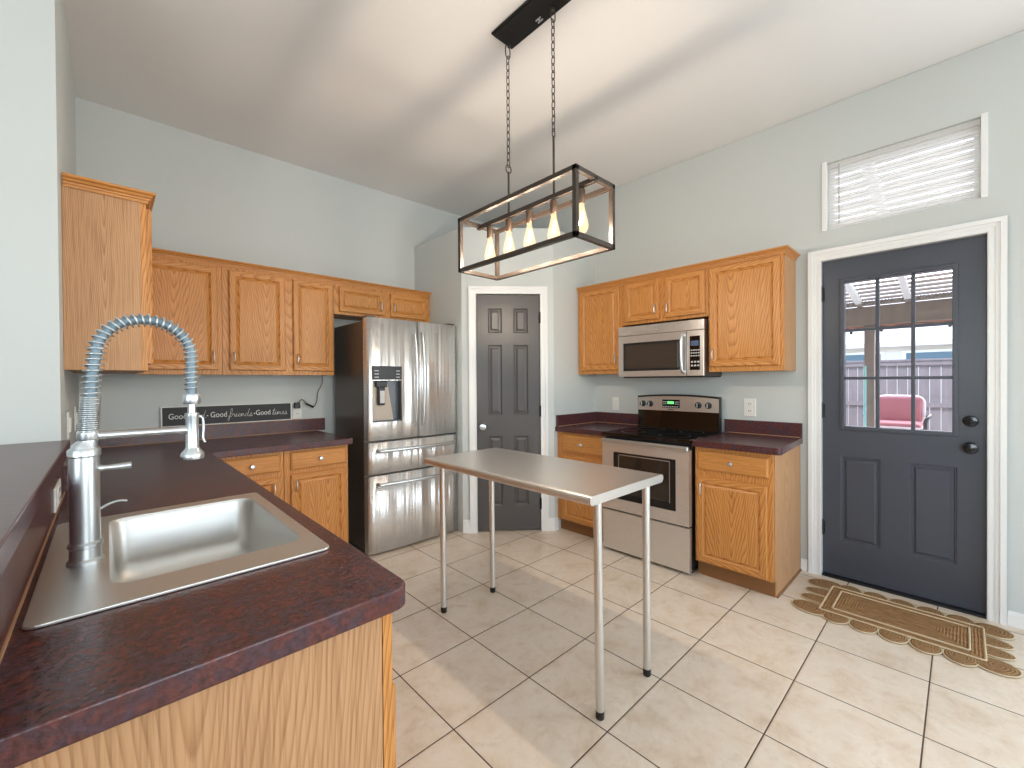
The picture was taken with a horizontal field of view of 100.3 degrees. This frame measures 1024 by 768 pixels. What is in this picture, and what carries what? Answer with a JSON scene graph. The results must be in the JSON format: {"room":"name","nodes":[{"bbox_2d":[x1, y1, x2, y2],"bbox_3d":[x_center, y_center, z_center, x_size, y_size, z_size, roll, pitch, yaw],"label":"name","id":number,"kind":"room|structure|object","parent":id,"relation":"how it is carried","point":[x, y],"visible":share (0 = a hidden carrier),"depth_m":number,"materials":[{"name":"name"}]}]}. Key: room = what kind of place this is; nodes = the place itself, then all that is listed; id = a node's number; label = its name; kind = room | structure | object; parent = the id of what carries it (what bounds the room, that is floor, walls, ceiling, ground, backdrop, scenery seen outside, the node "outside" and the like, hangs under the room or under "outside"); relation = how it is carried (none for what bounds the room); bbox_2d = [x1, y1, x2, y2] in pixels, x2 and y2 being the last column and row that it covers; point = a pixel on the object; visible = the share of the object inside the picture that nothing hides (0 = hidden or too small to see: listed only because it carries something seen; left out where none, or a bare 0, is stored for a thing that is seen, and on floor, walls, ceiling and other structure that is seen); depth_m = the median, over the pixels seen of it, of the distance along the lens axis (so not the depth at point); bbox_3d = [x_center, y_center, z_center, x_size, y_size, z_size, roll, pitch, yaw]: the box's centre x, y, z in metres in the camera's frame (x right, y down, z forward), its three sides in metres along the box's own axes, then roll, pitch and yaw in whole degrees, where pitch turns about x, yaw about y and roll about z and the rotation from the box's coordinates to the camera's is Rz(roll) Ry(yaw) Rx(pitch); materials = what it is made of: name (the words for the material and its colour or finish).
{"room":"kitchen","nodes":[
{"label":"kitchen","id":0,"kind":"room"},
{"bbox_2d":[0,0,79,461],"bbox_3d":[-3.244,-0.225,1.003,3.078,3.055,1.440,-1,1,-43],"label":"wall","id":1,"kind":"structure","parent":0,"point":[38,135],"depth_m":1.50,"materials":[{"name":"grey paint"}]},
{"bbox_2d":[0,463,63,651],"bbox_3d":[-1.112,0.319,0.997,0.016,0.148,1.496,-1,1,-43],"label":"backsplash","id":2,"kind":"structure","parent":1,"relation":"attached to","point":[14,580],"depth_m":0.80,"materials":[{"name":"red laminate"}]},
{"bbox_2d":[67,410,71,438],"bbox_3d":[-1.872,0.170,1.808,0.011,0.115,0.110,-1,1,-43],"label":"light switch","id":3,"kind":"object","parent":1,"relation":"attached to","point":[69,419],"visible":1,"depth_m":1.78,"materials":[{"name":"white plastic"}]},
{"bbox_2d":[74,406,77,430],"bbox_3d":[-2.230,0.174,2.185,0.011,0.125,0.070,-1,1,-43],"label":"light switch","id":4,"kind":"object","parent":1,"relation":"attached to","point":[75,412],"visible":0.99,"depth_m":2.16,"materials":[{"name":"white plastic"}]},
{"bbox_2d":[61,184,153,373],"bbox_3d":[-1.980,-0.421,2.123,0.298,0.723,0.964,-1,1,-43],"label":"upper cabinet","id":5,"kind":"object","parent":1,"relation":"attached to","point":[107,240],"visible":1,"depth_m":1.76,"materials":[{"name":"brown wood"}]},
{"bbox_2d":[62,172,155,212],"bbox_3d":[-1.974,-0.799,2.103,0.280,0.045,0.991,-1,1,-43],"label":"crown molding","id":6,"kind":"structure","parent":5,"relation":"on","point":[69,180],"depth_m":1.75,"materials":[{"name":"brown wood"}]},
{"bbox_2d":[75,97,496,433],"bbox_3d":[-1.379,-0.258,3.847,3.742,3.055,0.120,-1,1,-43],"label":"wall","id":7,"kind":"structure","parent":0,"point":[216,199],"depth_m":3.18,"materials":[{"name":"grey paint"}]},
{"bbox_2d":[136,256,222,374],"bbox_3d":[-2.172,-0.427,2.792,0.428,0.729,0.316,-1,1,-43],"label":"upper cabinet","id":8,"kind":"object","parent":7,"relation":"attached to","point":[185,293],"visible":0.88,"depth_m":2.72,"materials":[{"name":"brown wood"}]},
{"bbox_2d":[64,418,324,491],"bbox_3d":[-1.600,0.337,2.563,1.439,0.097,1.437,-1,1,-43],"label":"backsplash","id":9,"kind":"structure","parent":7,"relation":"attached to","point":[241,429],"depth_m":3.10,"materials":[{"name":"red laminate"}]},
{"bbox_2d":[221,266,333,375],"bbox_3d":[-1.747,-0.433,3.196,0.741,0.729,0.316,-1,1,-43],"label":"upper cabinet","id":10,"kind":"object","parent":7,"relation":"attached to","point":[272,324],"visible":0.99,"depth_m":3.07,"materials":[{"name":"brown wood"}]},
{"bbox_2d":[293,402,301,418],"bbox_3d":[-1.723,0.209,3.431,0.068,0.130,0.009,-1,1,-43],"label":"wall outlet","id":11,"kind":"object","parent":7,"relation":"attached to","point":[297,413],"visible":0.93,"depth_m":3.43,"materials":[{"name":"white plastic"}]},
{"bbox_2d":[294,375,322,408],"bbox_3d":[-1.650,0.059,3.471,0.224,0.266,0.034,-1,1,-43],"label":"power adapter","id":12,"kind":"object","parent":7,"relation":"attached to","point":[296,404],"visible":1,"depth_m":3.43,"materials":[{"name":"black plastic"}]},
{"bbox_2d":[333,283,429,322],"bbox_3d":[-1.160,-0.684,3.751,0.884,0.244,0.316,-1,1,-43],"label":"upper cabinet","id":13,"kind":"object","parent":7,"relation":"attached to","point":[350,302],"visible":0.92,"depth_m":3.62,"materials":[{"name":"brown wood"}]},
{"bbox_2d":[152,248,430,297],"bbox_3d":[-1.488,-0.817,3.266,2.016,0.045,0.030,-1,1,-43],"label":"crown molding","id":14,"kind":"structure","parent":13,"relation":"attached to","point":[156,252],"depth_m":3.07,"materials":[{"name":"brown wood"}]},
{"bbox_2d":[414,227,595,532],"bbox_3d":[-0.071,-0.039,4.136,1.212,2.595,1.260,-1,1,-43],"label":"wall","id":15,"kind":"structure","parent":0,"point":[435,260],"depth_m":3.79,"materials":[{"name":"grey paint"}]},
{"bbox_2d":[461,234,554,519],"bbox_3d":[-0.035,-0.006,3.687,0.785,2.535,0.070,0,0,-4],"label":"wall","id":16,"kind":"structure","parent":0,"point":[476,248],"depth_m":3.64,"materials":[{"name":"grey paint"}]},
{"bbox_2d":[468,286,548,533],"bbox_3d":[-0.030,0.213,3.700,0.672,2.095,0.136,0,0,-4],"label":"trim","id":17,"kind":"structure","parent":16,"relation":"attached to","point":[473,291],"depth_m":3.64,"materials":[{"name":"white paint"}]},
{"bbox_2d":[476,295,541,530],"bbox_3d":[-0.018,0.244,3.645,0.557,2.018,0.110,0,0,-4],"label":"door","id":18,"kind":"structure","parent":16,"relation":"in","point":[508,331],"depth_m":3.67,"materials":[{"name":"grey paint"}]},
{"bbox_2d":[463,517,554,532],"bbox_3d":[-0.018,1.205,3.653,0.797,0.112,0.016,0,0,-4],"label":"baseboard","id":19,"kind":"structure","parent":16,"relation":"attached to","point":[466,523],"depth_m":3.63,"materials":[{"name":"white paint"}]},
{"bbox_2d":[554,517,558,530],"bbox_3d":[0.382,1.202,3.685,0.050,0.112,0.017,-1,1,-43],"label":"baseboard","id":20,"kind":"structure","parent":16,"relation":"attached to","point":[556,521],"depth_m":3.67,"materials":[{"name":"white paint"}]},
{"bbox_2d":[64,0,1023,227],"bbox_3d":[0.721,-1.813,-0.627,6.820,0.228,9.500,-1,1,-43],"label":"ceiling","id":21,"kind":"structure","parent":0,"point":[406,99],"depth_m":2.43,"materials":[{"name":"paint"}]},
{"bbox_2d":[458,0,614,280],"bbox_3d":[0.083,-1.182,2.100,0.282,1.160,0.796,-1,1,-43],"label":"pendant light","id":22,"kind":"object","parent":21,"relation":"hanging from","point":[531,14],"visible":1,"depth_m":2.01,"materials":[{"name":"brown metal"}]},
{"bbox_2d":[487,225,492,238],"bbox_3d":[-0.119,-0.832,2.319,0.035,0.082,0.035,-1,1,-43],"label":"socket","id":23,"kind":"object","parent":22,"relation":"attached to","point":[489,227],"depth_m":2.30,"materials":[{"name":"black metal"}]},
{"bbox_2d":[506,217,511,231],"bbox_3d":[-0.016,-0.832,2.210,0.035,0.082,0.035,-1,1,-43],"label":"socket","id":24,"kind":"object","parent":22,"relation":"attached to","point":[508,219],"depth_m":2.19,"materials":[{"name":"black metal"}]},
{"bbox_2d":[526,209,532,224],"bbox_3d":[0.085,-0.832,2.103,0.035,0.082,0.035,-1,1,-43],"label":"socket","id":25,"kind":"object","parent":22,"relation":"attached to","point":[529,213],"depth_m":2.09,"materials":[{"name":"black metal"}]},
{"bbox_2d":[550,199,556,215],"bbox_3d":[0.194,-0.832,1.988,0.035,0.082,0.035,-1,1,-43],"label":"socket","id":26,"kind":"object","parent":22,"relation":"attached to","point":[553,202],"depth_m":1.98,"materials":[{"name":"black metal"}]},
{"bbox_2d":[579,187,584,204],"bbox_3d":[0.304,-0.832,1.872,0.035,0.082,0.035,-1,1,-43],"label":"socket","id":27,"kind":"object","parent":22,"relation":"attached to","point":[581,189],"depth_m":1.86,"materials":[{"name":"black metal"}]},
{"bbox_2d":[348,528,1023,767],"bbox_3d":[0.745,1.337,-0.533,6.720,0.100,9.400,-1,1,-43],"label":"floor","id":28,"kind":"structure","parent":0,"point":[741,677],"depth_m":1.85,"materials":[{"name":"beige tile"}]},
{"bbox_2d":[16,613,395,767],"bbox_3d":[-1.151,0.858,1.454,0.565,0.852,2.190,-1,1,-43],"label":"base cabinet","id":29,"kind":"object","parent":28,"relation":"on","point":[331,702],"visible":0.23,"depth_m":0.69,"materials":[{"name":"brown wood"}]},
{"bbox_2d":[0,418,405,767],"bbox_3d":[-1.086,0.332,2.012,1.450,0.189,2.944,-1,1,-43],"label":"countertop","id":30,"kind":"structure","parent":29,"relation":"on","point":[66,683],"depth_m":0.72,"materials":[{"name":"red laminate"}]},
{"bbox_2d":[66,313,205,567],"bbox_3d":[-0.861,0.109,0.992,0.060,0.550,0.248,0,1,45],"label":"kitchen faucet","id":31,"kind":"object","parent":30,"relation":"on","point":[84,547],"visible":1,"depth_m":0.93,"materials":[{"name":"silver metal"}]},
{"bbox_2d":[22,493,328,630],"bbox_3d":[-0.840,0.478,1.094,0.483,0.189,0.702,-1,1,-43],"label":"sink","id":32,"kind":"object","parent":30,"relation":"in","point":[150,553],"visible":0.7,"depth_m":1.19,"materials":[{"name":"metal"}]},
{"bbox_2d":[160,402,291,427],"bbox_3d":[-2.044,0.215,3.118,0.806,0.136,0.016,-1,1,-43],"label":"word sign","id":33,"kind":"object","parent":30,"relation":"on","point":[235,413],"visible":0.84,"depth_m":3.11,"materials":[{"name":"black wood"}]},
{"bbox_2d":[220,451,283,500],"bbox_3d":[-1.826,0.853,2.838,0.398,0.852,0.727,-1,1,-43],"label":"base cabinet","id":34,"kind":"object","parent":28,"relation":"on","point":[266,469],"visible":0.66,"depth_m":2.66,"materials":[{"name":"brown wood"}]},
{"bbox_2d":[283,444,348,543],"bbox_3d":[-1.530,0.848,3.119,0.412,0.852,0.727,-1,1,-43],"label":"base cabinet","id":35,"kind":"object","parent":28,"relation":"on","point":[315,479],"visible":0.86,"depth_m":2.89,"materials":[{"name":"brown wood"}]},
{"bbox_2d":[334,315,456,554],"bbox_3d":[-0.948,0.377,3.586,0.795,1.782,0.692,-1,1,-43],"label":"refrigerator","id":36,"kind":"object","parent":28,"relation":"on","point":[395,380],"visible":0.98,"depth_m":3.31,"materials":[{"name":"silver metal"}]},
{"bbox_2d":[424,448,662,720],"bbox_3d":[0.100,0.838,2.147,0.550,0.866,1.121,-1,1,-43],"label":"work table","id":37,"kind":"object","parent":28,"relation":"on","point":[592,484],"visible":1,"depth_m":1.86,"materials":[{"name":"metal"}]},
{"bbox_2d":[558,432,605,540],"bbox_3d":[0.762,0.829,3.701,0.615,0.852,0.508,-1,1,-43],"label":"base cabinet","id":38,"kind":"object","parent":28,"relation":"on","point":[576,517],"visible":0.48,"depth_m":3.54,"materials":[{"name":"brown wood"}]},
{"bbox_2d":[555,412,637,435],"bbox_3d":[0.765,0.333,3.705,0.597,0.138,0.512,-1,1,-43],"label":"countertop","id":39,"kind":"structure","parent":38,"relation":"on","point":[589,423],"depth_m":3.79,"materials":[{"name":"red laminate"}]},
{"bbox_2d":[601,394,724,573],"bbox_3d":[1.135,0.669,3.240,0.647,1.174,0.697,-1,1,-43],"label":"range","id":40,"kind":"object","parent":28,"relation":"on","point":[661,442],"visible":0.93,"depth_m":3.06,"materials":[{"name":"silver metal"}]},
{"bbox_2d":[602,426,724,443],"bbox_3d":[1.143,0.372,3.235,0.597,0.025,0.680,-1,1,-43],"label":"cooktop","id":41,"kind":"object","parent":40,"relation":"in","point":[655,434],"depth_m":3.15,"materials":[{"name":"black glass"}]},
{"bbox_2d":[695,445,801,597],"bbox_3d":[1.568,0.829,2.835,0.637,0.852,0.468,-1,1,-43],"label":"base cabinet","id":42,"kind":"object","parent":28,"relation":"on","point":[748,505],"visible":0.99,"depth_m":2.64,"materials":[{"name":"brown wood"}]},
{"bbox_2d":[692,419,802,454],"bbox_3d":[1.570,0.333,2.832,0.629,0.138,0.528,-1,1,-43],"label":"countertop","id":43,"kind":"structure","parent":42,"relation":"on","point":[761,437],"depth_m":2.87,"materials":[{"name":"red laminate"}]},
{"bbox_2d":[791,578,1022,677],"bbox_3d":[2.045,1.248,2.285,0.566,0.017,0.860,-1,1,-43],"label":"door mat","id":44,"kind":"object","parent":28,"relation":"on","point":[964,641],"visible":1,"depth_m":2.21,"materials":[{"name":"wicker"}]},
{"bbox_2d":[515,30,1023,613],"bbox_3d":[3.170,-0.274,1.682,0.120,3.055,9.280,-1,1,-43],"label":"wall","id":45,"kind":"structure","parent":0,"point":[762,190],"depth_m":2.86,"materials":[{"name":"grey paint"}]},
{"bbox_2d":[556,412,637,425],"bbox_3d":[0.769,0.312,3.709,0.584,0.097,0.512,-1,1,-43],"label":"backsplash","id":46,"kind":"structure","parent":45,"relation":"attached to","point":[577,418],"depth_m":3.88,"materials":[{"name":"red laminate"}]},
{"bbox_2d":[578,285,628,374],"bbox_3d":[0.845,-0.463,3.812,0.316,0.745,0.460,-1,1,-43],"label":"upper cabinet","id":47,"kind":"object","parent":45,"relation":"attached to","point":[600,312],"visible":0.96,"depth_m":3.71,"materials":[{"name":"brown wood"}]},
{"bbox_2d":[612,397,618,409],"bbox_3d":[0.954,0.176,3.931,0.011,0.118,0.072,-1,1,-43],"label":"light switch","id":48,"kind":"object","parent":45,"relation":"attached to","point":[615,400],"visible":1,"depth_m":3.93,"materials":[{"name":"white plastic"}]},
{"bbox_2d":[623,269,708,326],"bbox_3d":[1.244,-0.663,3.389,0.316,0.345,0.700,-1,1,-43],"label":"upper cabinet","id":49,"kind":"object","parent":45,"relation":"attached to","point":[685,296],"visible":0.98,"depth_m":3.26,"materials":[{"name":"brown wood"}]},
{"bbox_2d":[618,319,721,377],"bbox_3d":[1.220,-0.260,3.363,0.394,0.414,0.692,-1,1,-43],"label":"microwave","id":50,"kind":"object","parent":49,"relation":"attached to","point":[680,349],"visible":1,"depth_m":3.22,"materials":[{"name":"silver metal"}]},
{"bbox_2d":[576,245,799,292],"bbox_3d":[1.263,-0.852,3.376,0.297,0.045,1.658,-1,1,-43],"label":"crown molding","id":51,"kind":"structure","parent":49,"relation":"attached to","point":[786,250],"depth_m":3.08,"materials":[{"name":"brown wood"}]},
{"bbox_2d":[744,398,755,416],"bbox_3d":[1.732,0.168,3.111,0.009,0.130,0.080,-1,1,-43],"label":"wall outlet","id":52,"kind":"object","parent":45,"relation":"attached to","point":[749,404],"visible":1,"depth_m":3.11,"materials":[{"name":"white plastic"}]},
{"bbox_2d":[708,254,795,371],"bbox_3d":[1.650,-0.463,2.964,0.316,0.745,0.471,-1,1,-43],"label":"upper cabinet","id":53,"kind":"object","parent":45,"relation":"attached to","point":[752,303],"visible":1,"depth_m":2.85,"materials":[{"name":"brown wood"}]},
{"bbox_2d":[724,419,802,437],"bbox_3d":[1.781,0.310,3.052,0.020,0.097,0.497,-1,1,-43],"label":"backsplash","id":54,"kind":"structure","parent":45,"relation":"attached to","point":[730,425],"depth_m":3.03,"materials":[{"name":"red laminate"}]},
{"bbox_2d":[822,235,986,618],"bbox_3d":[2.304,0.225,2.570,0.148,2.056,0.736,-1,1,-43],"label":"door","id":55,"kind":"structure","parent":45,"relation":"in","point":[904,510],"depth_m":2.50,"materials":[{"name":"paint"}]},
{"bbox_2d":[822,112,987,231],"bbox_3d":[2.310,-1.218,2.562,0.122,0.446,0.724,-1,1,-43],"label":"window","id":56,"kind":"structure","parent":45,"relation":"in","point":[983,172],"depth_m":2.32,"materials":[{"name":"white paint"}]},
{"bbox_2d":[828,119,979,229],"bbox_3d":[2.295,-1.217,2.547,0.042,0.425,0.668,-1,1,-43],"label":"window blind","id":57,"kind":"object","parent":56,"relation":"attached to","point":[970,126],"visible":0.94,"depth_m":2.51,"materials":[{"name":"white plastic"}]},
{"bbox_2d":[808,215,1007,625],"bbox_3d":[2.314,0.190,2.572,0.136,2.127,0.866,-1,1,-43],"label":"trim","id":58,"kind":"structure","parent":45,"relation":"attached to","point":[996,229],"depth_m":2.27,"materials":[{"name":"white paint"}]},
{"bbox_2d":[801,558,1023,629],"bbox_3d":[4.069,1.216,0.656,0.016,0.078,6.152,-1,1,-43],"label":"baseboard","id":59,"kind":"structure","parent":45,"relation":"attached to","point":[1014,619],"depth_m":2.21,"materials":[{"name":"white paint"}]},
{"bbox_3d":[-0.705,0.768,0.462,0.137,1.043,2.840,-1,1,-43],"label":"wall","id":60,"kind":"structure","parent":0,"visible":0},
{"bbox_2d":[0,440,69,576],"bbox_3d":[-0.801,0.226,0.370,0.461,0.041,2.839,-1,1,-43],"label":"bar ledge","id":61,"kind":"object","parent":60,"relation":"on","point":[28,471],"visible":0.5,"depth_m":0.90,"materials":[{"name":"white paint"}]},
{"bbox_2d":[53,478,60,512],"bbox_3d":[-1.386,0.337,1.304,0.009,0.072,0.190,-1,1,-43],"label":"wall outlet","id":62,"kind":"object","parent":60,"relation":"attached to","point":[57,488],"visible":1,"depth_m":1.27,"materials":[{"name":"white plastic"}]},
{"label":"outside","id":63,"kind":"structure","parent":0,"visible":0},
{"bbox_3d":[9.344,1.280,11.617,22.480,0.120,32.000,-1,1,-43],"label":"ground","id":64,"kind":"structure","parent":63,"visible":0},
{"bbox_2d":[863,366,865,425],"bbox_3d":[4.527,0.532,5.481,0.030,1.530,0.030,-1,1,-43],"label":"pole","id":65,"kind":"object","parent":64,"relation":"on","point":[864,367],"visible":0.6,"depth_m":5.47,"materials":[{"name":"teal metal"}]},
{"bbox_2d":[862,395,932,429],"bbox_3d":[5.237,0.720,5.807,0.720,1.139,0.684,-1,1,-43],"label":"patio chair","id":66,"kind":"object","parent":64,"relation":"on","point":[895,410],"visible":0.46,"depth_m":5.88,"materials":[{"name":"fabric"}]},
{"bbox_2d":[880,419,922,427],"bbox_3d":[5.190,0.565,5.762,0.550,0.130,0.500,-1,1,-43],"label":"seat cushion","id":67,"kind":"object","parent":66,"relation":"on","point":[886,423],"depth_m":5.63,"materials":[{"name":"fabric"}]},
{"bbox_2d":[880,396,922,421],"bbox_3d":[5.422,0.353,5.982,0.174,0.359,0.480,-1,1,-43],"label":"cushion","id":68,"kind":"object","parent":66,"relation":"on","point":[891,407],"depth_m":5.94,"materials":[{"name":"fabric"}]},
{"bbox_2d":[846,358,951,430],"bbox_3d":[7.244,0.405,7.627,0.120,1.715,9.100,-1,1,-43],"label":"fence","id":69,"kind":"object","parent":64,"relation":"on","point":[940,404],"visible":0.13,"depth_m":7.67,"materials":[{"name":"grey wood"}]},
{"bbox_2d":[846,279,951,428],"bbox_3d":[12.221,-1.150,12.966,4.400,4.680,23.000,-1,1,-43],"label":"house","id":70,"kind":"structure","parent":64,"relation":"on","point":[932,341],"depth_m":11.79,"materials":[{"name":"beige"}]},
{"bbox_2d":[835,135,972,426],"bbox_3d":[3.588,-0.195,4.091,3.780,3.016,11.000,-1,1,-43],"label":"patio cover","id":71,"kind":"object","parent":64,"relation":"on","point":[938,310],"visible":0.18,"depth_m":5.20,"materials":[{"name":"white wood"}]},
{"bbox_2d":[850,320,951,334],"bbox_3d":[4.767,-0.697,5.209,0.036,0.096,1.801,-1,1,-43],"label":"string lights","id":72,"kind":"object","parent":71,"relation":"hanging from","point":[851,333],"visible":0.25,"depth_m":5.12,"materials":[{"name":"black plastic"}]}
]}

